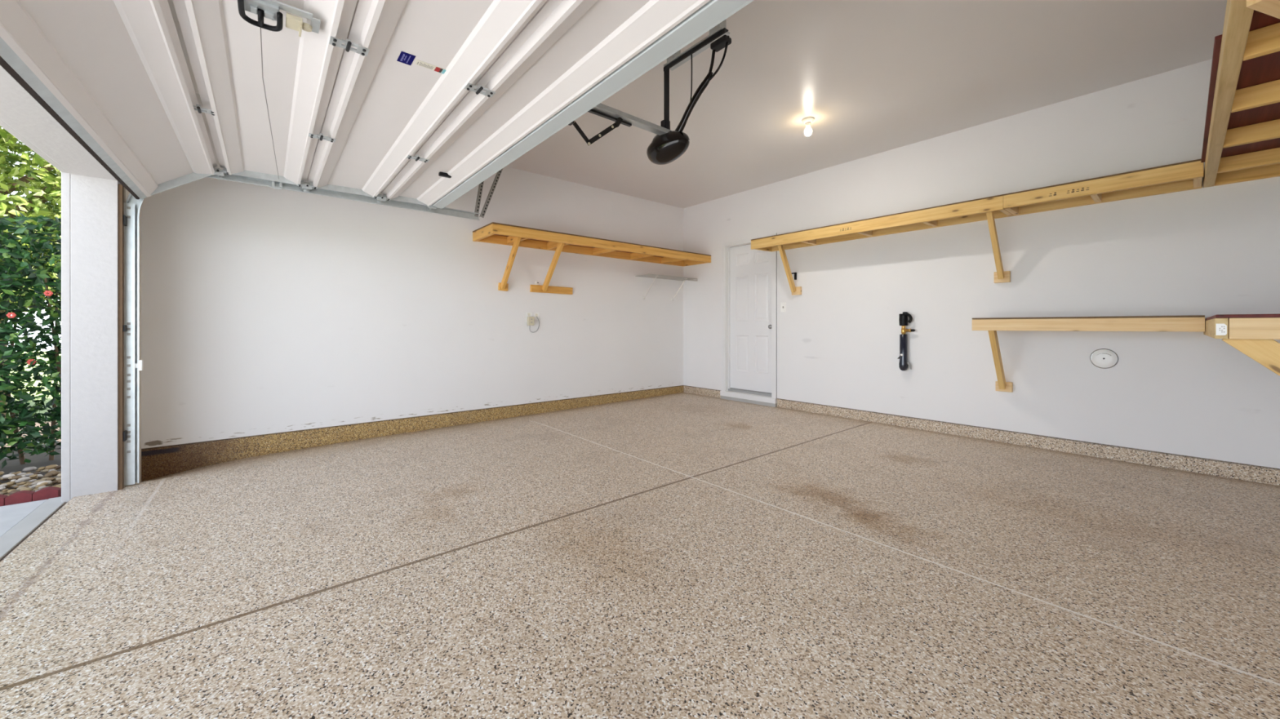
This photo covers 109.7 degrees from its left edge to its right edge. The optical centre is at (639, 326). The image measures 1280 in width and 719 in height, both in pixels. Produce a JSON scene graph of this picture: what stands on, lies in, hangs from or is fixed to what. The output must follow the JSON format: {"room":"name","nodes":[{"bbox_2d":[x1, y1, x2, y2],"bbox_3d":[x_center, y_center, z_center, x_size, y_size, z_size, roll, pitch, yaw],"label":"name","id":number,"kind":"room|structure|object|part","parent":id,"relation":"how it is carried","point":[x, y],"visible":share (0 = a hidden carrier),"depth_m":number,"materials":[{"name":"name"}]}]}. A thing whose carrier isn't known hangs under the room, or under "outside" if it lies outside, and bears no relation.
{"room":"garage","nodes":[
{"label":"garage","id":0,"kind":"room"},
{"bbox_2d":[0,499,47,537],"bbox_3d":[-5.854,1.191,-7.838,16.978,0.278,13.420,0,0,-40],"label":"driveway","id":1,"kind":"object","parent":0,"point":[11,515],"visible":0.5,"depth_m":2.54,"materials":[{"name":"concrete"}]},
{"bbox_2d":[0,497,65,559],"bbox_3d":[-1.041,1.189,-0.267,0.093,0.282,7.920,0,0,-40],"label":"apron slab","id":2,"kind":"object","parent":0,"point":[14,536],"visible":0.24,"depth_m":2.38,"materials":[{"name":"concrete"}]},
{"bbox_2d":[0,502,66,561],"bbox_3d":[-0.988,1.193,-0.235,0.032,0.274,7.900,0,0,-40],"label":"expansion gap","id":3,"kind":"structure","parent":0,"point":[51,515],"depth_m":2.29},
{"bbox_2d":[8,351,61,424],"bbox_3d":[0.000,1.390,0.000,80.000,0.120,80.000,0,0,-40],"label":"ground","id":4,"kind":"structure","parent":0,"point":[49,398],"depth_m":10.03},
{"bbox_2d":[0,125,61,418],"bbox_3d":[-7.897,-1.985,5.429,5.950,6.644,5.430,0,0,0],"label":"tree","id":5,"kind":"object","parent":4,"relation":"on","point":[45,186],"visible":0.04,"depth_m":4.73,"materials":[{"name":"green plant"}]},
{"bbox_2d":[0,421,61,491],"bbox_3d":[-7.091,1.202,2.317,6.050,0.255,3.775,0,0,-40],"label":"planting bed","id":6,"kind":"object","parent":4,"relation":"on","point":[37,461],"depth_m":3.59,"materials":[{"name":"soil"}]},
{"bbox_2d":[0,494,8,506],"bbox_3d":[-3.797,1.034,2.641,0.097,0.084,0.055,0,0,-40],"label":"brick","id":7,"kind":"object","parent":6,"relation":"on","point":[2,497],"visible":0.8,"depth_m":2.65,"materials":[{"name":"red brick"}]},
{"bbox_2d":[4,490,35,506],"bbox_3d":[-3.720,1.034,2.705,0.097,0.084,0.055,0,0,-40],"label":"brick","id":8,"kind":"object","parent":6,"relation":"on","point":[23,496],"visible":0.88,"depth_m":2.69,"materials":[{"name":"red brick"}]},
{"bbox_2d":[0,206,61,468],"bbox_3d":[-5.763,0.082,2.578,3.779,1.979,1.247,0,0,-40],"label":"hedge","id":9,"kind":"object","parent":6,"relation":"on","point":[9,334],"visible":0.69,"depth_m":3.27,"materials":[{"name":"green plant"}]},
{"bbox_2d":[0,464,61,495],"bbox_3d":[-4.742,1.044,2.446,2.278,0.084,0.852,0,0,-40],"label":"river pebbles","id":10,"kind":"object","parent":6,"relation":"on","point":[24,481],"visible":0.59,"depth_m":3.03,"materials":[{"name":"beige stone"}]},
{"bbox_2d":[32,486,61,501],"bbox_3d":[-3.643,1.034,2.769,0.097,0.084,0.055,0,0,-40],"label":"brick","id":11,"kind":"object","parent":6,"relation":"on","point":[46,493],"visible":0.88,"depth_m":2.75,"materials":[{"name":"red brick"}]},
{"bbox_2d":[125,189,141,482],"bbox_3d":[-1.996,-0.263,1.131,0.186,3.185,6.010,0,0,-40],"label":"wall","id":12,"kind":"structure","parent":0,"point":[127,193],"depth_m":3.35,"materials":[{"name":"white paint"}]},
{"bbox_2d":[0,65,116,180],"bbox_3d":[-1.813,-1.000,0.886,0.225,0.160,5.060,0,0,-40],"label":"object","id":13,"kind":"structure","parent":12,"relation":"attached to","point":[21,115],"depth_m":2.14,"materials":[{"name":"white paint"}]},
{"bbox_2d":[61,172,120,502],"bbox_3d":[-3.401,0.060,2.798,0.225,2.140,0.090,0,0,-40],"label":"trim","id":14,"kind":"structure","parent":12,"relation":"attached to","point":[89,204],"depth_m":2.76,"materials":[{"name":"white paint"}]},
{"bbox_2d":[118,184,124,489],"bbox_3d":[-3.295,0.090,2.861,0.018,1.980,0.037,0,0,-40],"label":"trim","id":15,"kind":"structure","parent":12,"relation":"attached to","point":[121,188],"depth_m":2.85,"materials":[{"name":"brown wood"}]},
{"bbox_2d":[124,187,125,486],"bbox_3d":[-3.333,0.090,2.900,0.018,1.980,0.070,0,0,-40],"label":"trim","id":16,"kind":"structure","parent":12,"relation":"attached to","point":[124,188],"depth_m":2.91,"materials":[{"name":"brown wood"}]},
{"bbox_2d":[123,168,502,485],"bbox_3d":[-2.317,-0.417,3.740,2.654,2.887,0.115,0,0,-40],"label":"door track","id":17,"kind":"object","parent":12,"relation":"attached to","point":[132,365],"visible":0.77,"depth_m":2.94,"materials":[{"name":"metal"}]},
{"bbox_3d":[-3.315,0.228,2.940,0.068,1.596,0.028,0,0,-40],"label":"vertical rail","id":18,"kind":"part","parent":17,"relation":"part of","materials":[{"name":"metal"}]},
{"bbox_3d":[-3.189,-0.844,3.045,0.397,0.549,0.028,0,0,-40],"label":"curved rail","id":19,"kind":"part","parent":17,"relation":"part of","materials":[{"name":"metal"}]},
{"bbox_3d":[-2.303,-1.077,3.781,1.912,0.083,0.028,0,0,-40],"label":"horizontal rail","id":20,"kind":"part","parent":17,"relation":"part of","materials":[{"name":"metal"}]},
{"bbox_2d":[0,0,753,211],"bbox_3d":[-0.974,-0.985,1.623,1.893,0.319,5.059,0,0,-40],"label":"garage door","id":21,"kind":"structure","parent":17,"relation":"attached to","point":[429,100],"depth_m":1.93,"materials":[{"name":"white metal"}]},
{"bbox_3d":[-1.519,-0.996,1.130,0.371,0.295,4.990,0,0,-40],"label":"door","id":22,"kind":"part","parent":21,"relation":"part of","materials":[{"name":"white metal"}]},
{"bbox_3d":[-1.280,-1.064,1.522,0.117,0.025,0.176,0,0,-40],"label":"lock handle","id":23,"kind":"part","parent":21,"relation":"part of","materials":[{"name":"black plastic"}]},
{"bbox_3d":[-1.177,-1.113,1.414,0.489,0.062,4.990,0,0,-40],"label":"door","id":24,"kind":"part","parent":21,"relation":"part of","materials":[{"name":"white metal"}]},
{"bbox_3d":[-2.018,-1.078,2.466,0.018,0.047,2.230,0,0,-37],"label":"lock cord","id":25,"kind":"part","parent":21,"relation":"part of","materials":[{"name":"fabric"}]},
{"bbox_3d":[-1.288,-1.078,1.512,0.350,0.024,0.108,0,0,-40],"label":"lock plate","id":26,"kind":"part","parent":21,"relation":"part of","materials":[{"name":"metal"}]},
{"bbox_2d":[400,53,410,62],"bbox_3d":[-0.986,-1.129,1.895,0.028,0.001,0.064,0,0,-40],"label":"print","id":27,"kind":"object","parent":21,"relation":"on","point":[404,58],"depth_m":1.90},
{"bbox_2d":[417,62,433,69],"bbox_3d":[-0.928,-1.129,1.946,0.062,0.001,0.028,0,0,-40],"label":"print","id":28,"kind":"object","parent":21,"relation":"on","point":[428,65],"depth_m":1.95},
{"bbox_3d":[-0.793,-1.113,1.733,0.499,0.062,4.990,0,0,-40],"label":"door","id":29,"kind":"part","parent":21,"relation":"part of","materials":[{"name":"white metal"}]},
{"bbox_3d":[-1.437,-1.119,3.322,0.085,0.026,0.037,0,0,-40],"label":"lift handle","id":30,"kind":"part","parent":21,"relation":"part of","materials":[{"name":"black plastic"}]},
{"bbox_3d":[-0.428,-1.113,2.036,0.437,0.062,4.990,0,0,-40],"label":"door","id":31,"kind":"part","parent":21,"relation":"part of","materials":[{"name":"white metal"}]},
{"bbox_2d":[141,93,683,448],"bbox_3d":[-1.523,-0.469,5.332,5.910,2.773,0.150,0,0,-40],"label":"wall","id":32,"kind":"structure","parent":0,"point":[265,310],"depth_m":4.37,"materials":[{"name":"paint"}]},
{"bbox_2d":[141,385,683,481],"bbox_3d":[-1.525,1.124,5.334,5.910,0.412,0.144,0,0,-40],"label":"baseboard","id":33,"kind":"structure","parent":32,"relation":"attached to","point":[160,461],"depth_m":4.12,"materials":[{"name":"stone"}]},
{"bbox_2d":[525,311,538,322],"bbox_3d":[-1.292,-0.115,5.421,0.170,0.120,0.008,0,0,-40],"label":"wall outlet","id":34,"kind":"object","parent":32,"relation":"attached to","point":[527,313],"visible":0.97,"depth_m":5.41,"materials":[{"name":"white plastic"}]},
{"bbox_2d":[527,315,539,333],"bbox_3d":[-1.271,-0.028,5.405,0.161,0.198,0.047,0,0,-40],"label":"power adapter","id":35,"kind":"object","parent":34,"relation":"attached to","point":[530,319],"visible":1,"depth_m":5.36,"materials":[{"name":"beige plastic"}]},
{"bbox_2d":[472,222,711,294],"bbox_3d":[-0.399,-0.731,5.796,3.286,0.640,0.570,0,0,-40],"label":"wooden shelf","id":36,"kind":"object","parent":32,"relation":"attached to","point":[494,233],"visible":1,"depth_m":5.39,"materials":[{"name":"orange wood"}]},
{"bbox_3d":[-0.554,-0.990,6.013,3.246,0.092,0.038,0,0,-40],"label":"rail","id":37,"kind":"part","parent":36,"relation":"part of","materials":[{"name":"orange wood"}]},
{"bbox_3d":[-0.229,-0.990,5.593,3.284,0.096,0.038,0,0,-40],"label":"rail","id":38,"kind":"part","parent":36,"relation":"part of","materials":[{"name":"orange wood"}]},
{"bbox_2d":[635,274,697,300],"bbox_3d":[0.402,-0.564,6.630,0.971,0.329,0.312,0,0,-40],"label":"wire shelf","id":39,"kind":"object","parent":32,"relation":"attached to","point":[652,276],"visible":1,"depth_m":6.56,"materials":[{"name":"white metal"}]},
{"bbox_2d":[0,392,1279,718],"bbox_3d":[0.237,1.180,2.985,5.966,0.300,5.750,0,0,-40],"label":"floor","id":40,"kind":"structure","parent":0,"point":[681,555],"depth_m":1.84,"materials":[{"name":"stone"}]},
{"bbox_2d":[167,0,1226,208],"bbox_3d":[0.297,-1.980,3.035,6.146,0.250,6.010,0,0,-40],"label":"ceiling","id":41,"kind":"structure","parent":0,"point":[874,77],"depth_m":3.37,"materials":[{"name":"paint"}]},
{"bbox_2d":[568,18,731,164],"bbox_3d":[-0.005,-1.438,2.612,0.970,0.834,0.696,0,0,-40],"label":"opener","id":42,"kind":"object","parent":41,"relation":"hanging from","point":[668,145],"visible":0.89,"depth_m":2.81,"materials":[{"name":"black metal"}]},
{"bbox_3d":[-0.262,-1.135,2.565,0.398,0.226,0.040,0,0,-40],"label":"door arm","id":43,"kind":"part","parent":42,"relation":"part of","materials":[{"name":"black paint"}]},
{"bbox_3d":[-0.265,-1.234,2.589,0.540,0.012,0.022,0,0,-40],"label":"rail chain","id":44,"kind":"part","parent":42,"relation":"part of","materials":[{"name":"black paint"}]},
{"bbox_3d":[-0.136,-1.256,2.668,0.840,0.028,0.060,0,0,-40],"label":"opener rail","id":45,"kind":"part","parent":42,"relation":"part of","materials":[{"name":"metal"}]},
{"bbox_3d":[0.308,-1.516,2.829,0.008,0.399,0.054,0,0,-40],"label":"release cord","id":46,"kind":"part","parent":42,"relation":"part of","materials":[{"name":"black fabric"}]},
{"bbox_3d":[0.368,-1.456,2.766,0.048,0.474,0.456,0,0,-40],"label":"curved arm","id":47,"kind":"part","parent":42,"relation":"part of","materials":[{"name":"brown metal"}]},
{"bbox_2d":[801,116,814,135],"bbox_3d":[1.503,-1.782,4.027,0.108,0.146,0.108,0,0,-40],"label":"ceiling lamp","id":48,"kind":"object","parent":41,"relation":"attached to","point":[807,121],"visible":1,"depth_m":4.00,"materials":[{"name":"white glass"}]},
{"bbox_2d":[804,121,811,127],"bbox_3d":[1.503,-1.804,4.027,0.052,0.035,0.052,0,0,-40],"label":"socket","id":49,"kind":"object","parent":48,"relation":"attached to","point":[807,124],"depth_m":4.01,"materials":[{"name":"white ceramic"}]},
{"bbox_2d":[683,58,1279,468],"bbox_3d":[2.564,-0.469,4.918,0.150,2.773,5.710,0,0,-40],"label":"wall","id":50,"kind":"structure","parent":0,"point":[1208,251],"depth_m":3.83,"materials":[{"name":"paint"}]},
{"bbox_2d":[720,233,777,407],"bbox_3d":[1.508,-0.075,6.163,0.185,2.250,0.909,0,0,-40],"label":"door","id":51,"kind":"structure","parent":50,"relation":"in","point":[748,276],"depth_m":6.21,"materials":[{"name":"white paint"}]},
{"bbox_3d":[1.470,0.952,6.131,0.085,0.067,0.909,0,0,-40],"label":"sill","id":52,"kind":"part","parent":51,"relation":"part of","materials":[{"name":"white paint"}]},
{"bbox_2d":[780,302,786,311],"bbox_3d":[1.811,-0.245,5.696,0.016,0.120,0.074,0,0,-40],"label":"light switch","id":53,"kind":"object","parent":50,"relation":"attached to","point":[783,305],"visible":1,"depth_m":5.70,"materials":[{"name":"white plastic"}]},
{"bbox_2d":[791,272,796,279],"bbox_3d":[1.902,-0.624,5.574,0.029,0.087,0.065,0,0,-40],"label":"wall hook","id":54,"kind":"object","parent":50,"relation":"attached to","point":[794,273],"visible":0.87,"depth_m":5.55,"materials":[{"name":"black plastic"}]},
{"bbox_2d":[897,311,915,370],"bbox_3d":[2.699,0.149,4.568,0.082,0.598,0.166,0,0,-40],"label":"pipe fitting","id":55,"kind":"object","parent":50,"relation":"attached to","point":[903,318],"visible":1,"depth_m":4.56,"materials":[{"name":"black metal"}]},
{"bbox_2d":[751,158,1203,295],"bbox_3d":[2.658,-0.740,4.390,0.381,0.698,3.532,0,0,-40],"label":"wooden shelf","id":56,"kind":"object","parent":50,"relation":"attached to","point":[1188,175],"visible":0.98,"depth_m":3.83,"materials":[{"name":"yellow wood"}]},
{"bbox_3d":[2.198,-1.022,4.677,0.038,0.110,2.503,0,0,-40],"label":"rail","id":57,"kind":"part","parent":56,"relation":"part of","materials":[{"name":"yellow wood"}]},
{"bbox_3d":[2.808,-1.015,4.476,0.038,0.092,3.472,0,0,-40],"label":"rail","id":58,"kind":"part","parent":56,"relation":"part of","materials":[{"name":"yellow wood"}]},
{"bbox_3d":[3.327,-1.025,3.318,0.038,0.104,1.028,0,0,-40],"label":"rail","id":59,"kind":"part","parent":56,"relation":"part of","materials":[{"name":"yellow wood"}]},
{"bbox_2d":[683,385,1279,485],"bbox_3d":[2.565,1.124,4.922,0.144,0.412,5.716,0,0,-40],"label":"baseboard","id":60,"kind":"structure","parent":50,"relation":"attached to","point":[1266,475],"depth_m":3.73,"materials":[{"name":"stone"}]},
{"bbox_2d":[972,315,1204,392],"bbox_3d":[3.357,0.250,3.462,0.489,0.646,1.219,0,0,-40],"label":"wall shelf","id":61,"kind":"object","parent":50,"relation":"attached to","point":[1186,322],"visible":1,"depth_m":3.30,"materials":[{"name":"brown wood"}]},
{"bbox_3d":[3.184,-0.014,3.318,0.038,0.092,1.219,0,0,-40],"label":"rail","id":62,"kind":"part","parent":61,"relation":"part of","materials":[{"name":"brown wood"}]},
{"bbox_2d":[1089,348,1118,368],"bbox_3d":[3.621,0.249,3.517,0.016,0.157,0.157,0,0,-40],"label":"cover plate","id":63,"kind":"object","parent":50,"relation":"attached to","point":[1104,358],"visible":1,"depth_m":3.51,"materials":[{"name":"white plastic"}]},
{"bbox_3d":[2.221,-0.468,0.824,5.910,2.773,0.150,0,0,-40],"label":"wall","id":64,"kind":"structure","parent":0,"visible":0},
{"bbox_2d":[1200,0,1279,187],"bbox_3d":[2.747,-1.004,1.771,3.589,0.142,0.633,0,0,-40],"label":"shelf","id":65,"kind":"object","parent":64,"relation":"attached to","point":[1242,137],"visible":0.99,"depth_m":1.98,"materials":[{"name":"brown wood"}]},
{"bbox_2d":[1203,314,1279,376],"bbox_3d":[3.474,0.282,2.364,1.713,0.675,0.616,0,0,-40],"label":"wooden shelf","id":66,"kind":"object","parent":64,"relation":"attached to","point":[1253,335],"visible":0.93,"depth_m":1.99,"materials":[{"name":"brown wood"}]},
{"bbox_3d":[2.845,0.008,1.816,0.038,0.094,0.576,0,0,-40],"label":"rail","id":67,"kind":"part","parent":66,"relation":"part of","materials":[{"name":"brown wood"}]}
]}

